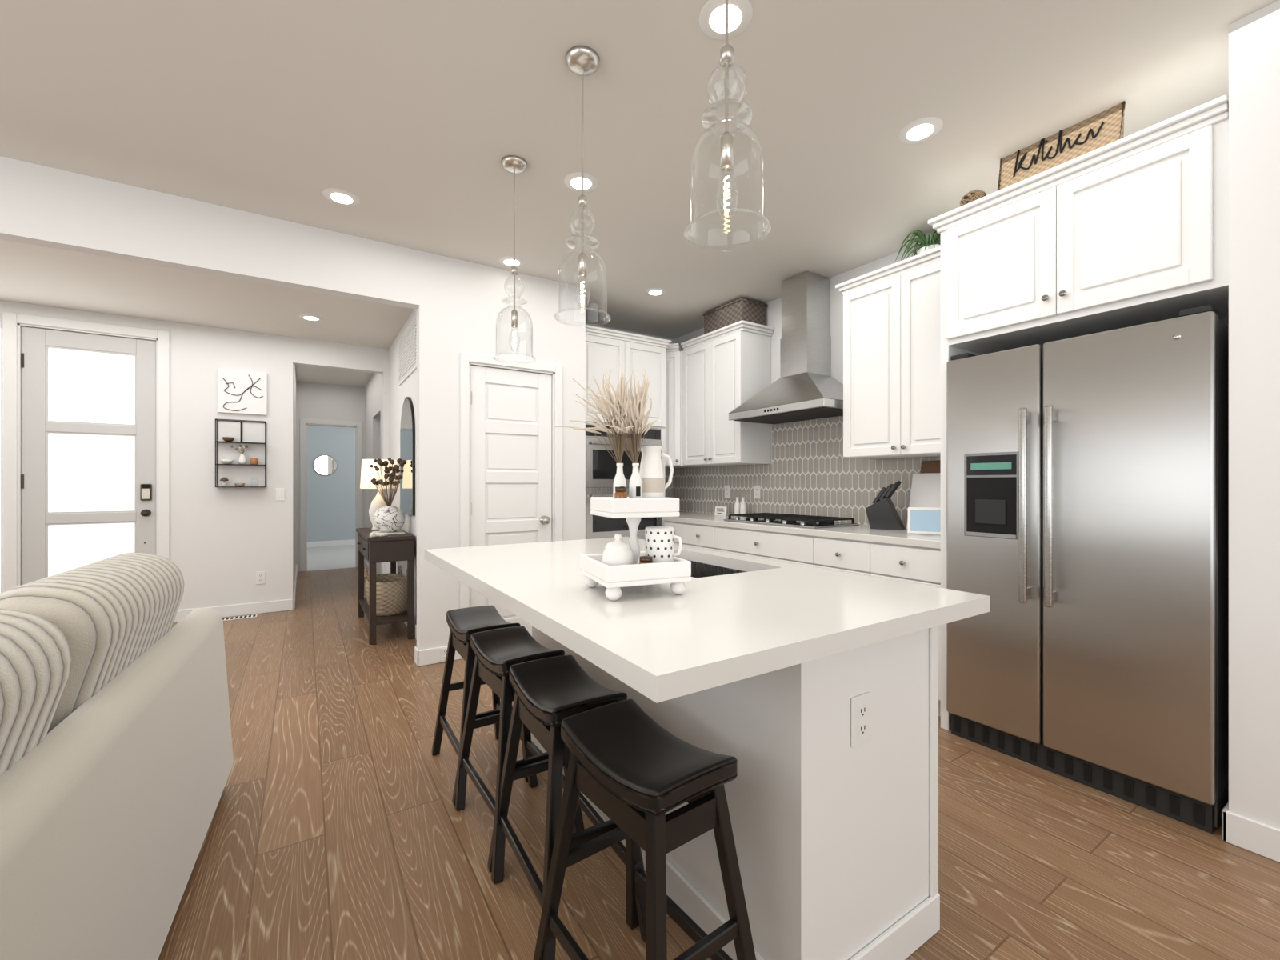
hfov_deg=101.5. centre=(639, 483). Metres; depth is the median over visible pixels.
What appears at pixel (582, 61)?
pendant light
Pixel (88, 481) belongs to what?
front door
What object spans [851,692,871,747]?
outlet
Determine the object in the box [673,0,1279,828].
wall
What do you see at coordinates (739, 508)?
bottles
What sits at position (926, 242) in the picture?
plant pot
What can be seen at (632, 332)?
crown molding
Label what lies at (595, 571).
tiered tray
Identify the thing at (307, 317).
recessed light
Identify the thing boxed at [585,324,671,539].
tall cabinet
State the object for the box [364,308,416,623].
wall
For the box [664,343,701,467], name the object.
upper cabinet
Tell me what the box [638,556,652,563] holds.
candle jar
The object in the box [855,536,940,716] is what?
base cabinet
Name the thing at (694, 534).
base cabinet
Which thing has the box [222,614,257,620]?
floor air vent
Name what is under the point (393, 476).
dried flowers
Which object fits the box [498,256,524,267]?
recessed light
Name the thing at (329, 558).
floor
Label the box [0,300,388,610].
wall
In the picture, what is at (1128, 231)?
tall cabinet
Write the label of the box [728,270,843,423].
range hood
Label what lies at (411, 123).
ceiling
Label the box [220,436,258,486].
decor
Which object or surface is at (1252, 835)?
baseboard
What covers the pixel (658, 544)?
mug
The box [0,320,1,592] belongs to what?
window
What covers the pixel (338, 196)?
recessed light
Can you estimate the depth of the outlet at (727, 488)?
4.83 m
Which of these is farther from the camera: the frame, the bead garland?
the bead garland
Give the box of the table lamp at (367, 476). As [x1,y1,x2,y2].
[360,459,398,530]
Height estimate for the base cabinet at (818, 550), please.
0.876 m
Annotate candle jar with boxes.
[614,487,627,498]
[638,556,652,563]
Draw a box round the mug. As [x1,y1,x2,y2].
[644,526,682,563]
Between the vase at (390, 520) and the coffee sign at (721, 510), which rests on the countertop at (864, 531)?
the coffee sign at (721, 510)
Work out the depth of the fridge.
2.02 m
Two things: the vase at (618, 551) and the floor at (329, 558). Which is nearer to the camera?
the vase at (618, 551)
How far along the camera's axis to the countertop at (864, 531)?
3.24 m
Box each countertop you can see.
[424,541,882,706]
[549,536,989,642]
[663,511,940,546]
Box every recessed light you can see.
[299,314,323,320]
[322,188,359,206]
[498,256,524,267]
[564,172,598,191]
[644,288,666,295]
[698,0,752,39]
[897,116,943,143]
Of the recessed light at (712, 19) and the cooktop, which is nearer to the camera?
the recessed light at (712, 19)
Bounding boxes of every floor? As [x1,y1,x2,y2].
[157,567,1279,959]
[307,544,355,571]
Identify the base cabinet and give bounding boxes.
[664,520,679,544]
[679,520,707,549]
[708,524,800,564]
[800,533,855,573]
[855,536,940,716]
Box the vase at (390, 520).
[372,505,405,534]
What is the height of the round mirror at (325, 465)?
0.400 m
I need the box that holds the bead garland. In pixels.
[369,532,388,537]
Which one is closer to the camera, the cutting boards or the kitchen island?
the kitchen island
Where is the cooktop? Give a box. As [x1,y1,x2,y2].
[724,512,859,528]
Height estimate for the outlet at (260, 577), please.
0.115 m
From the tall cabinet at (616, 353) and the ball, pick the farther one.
the tall cabinet at (616, 353)
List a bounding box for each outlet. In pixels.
[256,571,265,583]
[440,647,447,661]
[724,485,730,497]
[754,485,759,499]
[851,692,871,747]
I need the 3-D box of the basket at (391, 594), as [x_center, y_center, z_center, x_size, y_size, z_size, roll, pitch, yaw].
[-2.012,0.858,4.198,0.301,0.352,0.282,0,0,-33]
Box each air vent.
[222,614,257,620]
[398,315,416,385]
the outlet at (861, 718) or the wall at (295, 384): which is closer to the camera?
the outlet at (861, 718)
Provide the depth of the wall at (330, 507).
10.00 m
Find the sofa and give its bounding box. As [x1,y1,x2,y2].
[0,552,233,959]
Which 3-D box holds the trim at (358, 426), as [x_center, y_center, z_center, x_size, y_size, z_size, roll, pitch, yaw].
[-4.358,0.150,7.401,0.760,2.100,0.115,0,0,-33]
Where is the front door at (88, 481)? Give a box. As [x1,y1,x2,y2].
[20,326,155,584]
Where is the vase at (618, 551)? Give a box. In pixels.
[601,533,633,565]
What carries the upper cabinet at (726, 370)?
attached to the wall at (1254, 416)
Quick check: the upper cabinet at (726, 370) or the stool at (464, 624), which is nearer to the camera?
the stool at (464, 624)
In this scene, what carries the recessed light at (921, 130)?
in the ceiling
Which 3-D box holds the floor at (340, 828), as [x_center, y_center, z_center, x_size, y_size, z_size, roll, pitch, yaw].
[-1.438,1.230,2.036,7.300,0.060,12.100,0,0,-33]
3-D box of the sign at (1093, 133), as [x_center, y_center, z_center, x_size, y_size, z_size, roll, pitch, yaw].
[1.822,-1.481,2.287,0.079,0.330,0.455,0,0,-33]
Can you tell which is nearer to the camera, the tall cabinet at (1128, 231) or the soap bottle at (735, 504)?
the tall cabinet at (1128, 231)
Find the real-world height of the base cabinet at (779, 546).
0.876 m
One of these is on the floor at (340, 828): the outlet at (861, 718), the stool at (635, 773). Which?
the stool at (635, 773)
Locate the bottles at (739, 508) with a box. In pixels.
[736,496,746,517]
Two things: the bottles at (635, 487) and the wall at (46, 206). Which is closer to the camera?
the bottles at (635, 487)
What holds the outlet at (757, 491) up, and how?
attached to the tile backsplash
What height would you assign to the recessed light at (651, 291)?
0.007 m
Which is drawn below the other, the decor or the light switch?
the light switch
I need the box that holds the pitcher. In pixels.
[639,445,673,498]
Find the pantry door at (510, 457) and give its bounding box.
[470,365,551,635]
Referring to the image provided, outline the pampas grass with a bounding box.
[554,368,657,463]
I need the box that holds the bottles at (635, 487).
[613,463,642,498]
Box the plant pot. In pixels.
[894,229,940,262]
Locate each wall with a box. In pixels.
[0,156,585,650]
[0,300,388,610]
[292,364,299,595]
[299,381,364,571]
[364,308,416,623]
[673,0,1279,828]
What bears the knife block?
on the countertop at (864, 531)
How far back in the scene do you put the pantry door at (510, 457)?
3.80 m
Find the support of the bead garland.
on the console table
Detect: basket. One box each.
[364,564,407,615]
[702,297,767,334]
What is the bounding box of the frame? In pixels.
[908,507,940,534]
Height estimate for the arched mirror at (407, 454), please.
0.980 m
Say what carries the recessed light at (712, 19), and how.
in the ceiling
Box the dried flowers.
[369,457,406,506]
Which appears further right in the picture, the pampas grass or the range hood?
the range hood
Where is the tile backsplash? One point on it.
(810, 470)
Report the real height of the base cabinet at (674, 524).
0.876 m
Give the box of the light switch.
[275,488,284,500]
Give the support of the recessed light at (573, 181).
in the ceiling
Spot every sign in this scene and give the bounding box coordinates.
[714,506,727,515]
[997,100,1125,191]
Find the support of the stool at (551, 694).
on the floor at (340, 828)
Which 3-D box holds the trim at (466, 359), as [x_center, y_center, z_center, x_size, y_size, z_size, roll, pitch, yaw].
[-0.939,0.147,3.833,0.760,2.105,0.115,0,0,-33]
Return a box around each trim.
[2,311,169,591]
[300,418,362,571]
[460,352,562,659]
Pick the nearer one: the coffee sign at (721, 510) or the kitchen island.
the kitchen island
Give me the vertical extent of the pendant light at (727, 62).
0.942 m
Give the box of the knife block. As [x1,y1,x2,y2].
[865,480,904,530]
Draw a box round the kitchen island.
[472,556,939,959]
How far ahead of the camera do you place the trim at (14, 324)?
4.05 m
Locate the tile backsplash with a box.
[664,416,940,527]
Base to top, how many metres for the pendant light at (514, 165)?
0.942 m
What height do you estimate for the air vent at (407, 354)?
0.400 m
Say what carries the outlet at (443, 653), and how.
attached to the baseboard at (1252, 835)
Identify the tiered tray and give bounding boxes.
[580,496,691,600]
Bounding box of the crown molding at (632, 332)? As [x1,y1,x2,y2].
[585,323,673,343]
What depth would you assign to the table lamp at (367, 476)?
4.44 m
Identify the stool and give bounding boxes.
[431,605,538,811]
[452,625,584,883]
[487,654,645,959]
[533,698,755,959]
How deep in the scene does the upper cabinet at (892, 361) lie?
3.12 m
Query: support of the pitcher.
on the tiered tray
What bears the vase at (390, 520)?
on the console table
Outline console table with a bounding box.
[356,527,415,644]
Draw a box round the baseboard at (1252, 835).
[173,539,1279,863]
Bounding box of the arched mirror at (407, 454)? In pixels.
[400,396,415,515]
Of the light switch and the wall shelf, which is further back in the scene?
the light switch
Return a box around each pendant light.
[492,155,535,363]
[554,45,610,327]
[684,0,770,251]
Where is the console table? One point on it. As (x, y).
(393, 549)
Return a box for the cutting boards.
[906,460,940,529]
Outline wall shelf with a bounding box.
[215,418,266,487]
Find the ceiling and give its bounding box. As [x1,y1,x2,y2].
[0,0,1278,387]
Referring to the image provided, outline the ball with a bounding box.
[959,189,986,207]
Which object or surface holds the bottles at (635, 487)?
on the tiered tray
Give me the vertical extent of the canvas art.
0.390 m
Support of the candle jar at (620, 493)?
on the tiered tray
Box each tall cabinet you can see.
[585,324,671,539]
[928,95,1228,730]
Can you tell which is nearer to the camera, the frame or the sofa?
the sofa
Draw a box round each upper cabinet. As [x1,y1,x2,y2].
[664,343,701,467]
[680,320,774,466]
[835,246,940,459]
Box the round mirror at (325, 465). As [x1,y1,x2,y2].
[312,455,336,475]
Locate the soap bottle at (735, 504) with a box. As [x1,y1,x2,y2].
[734,496,736,516]
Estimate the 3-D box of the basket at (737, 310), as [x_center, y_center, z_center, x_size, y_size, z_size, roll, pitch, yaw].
[0.816,-1.412,4.538,0.300,0.211,0.494,0,0,-33]
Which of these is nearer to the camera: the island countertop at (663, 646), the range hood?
the island countertop at (663, 646)
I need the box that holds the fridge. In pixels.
[946,304,1228,833]
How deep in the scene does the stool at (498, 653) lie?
1.79 m
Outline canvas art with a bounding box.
[217,368,267,415]

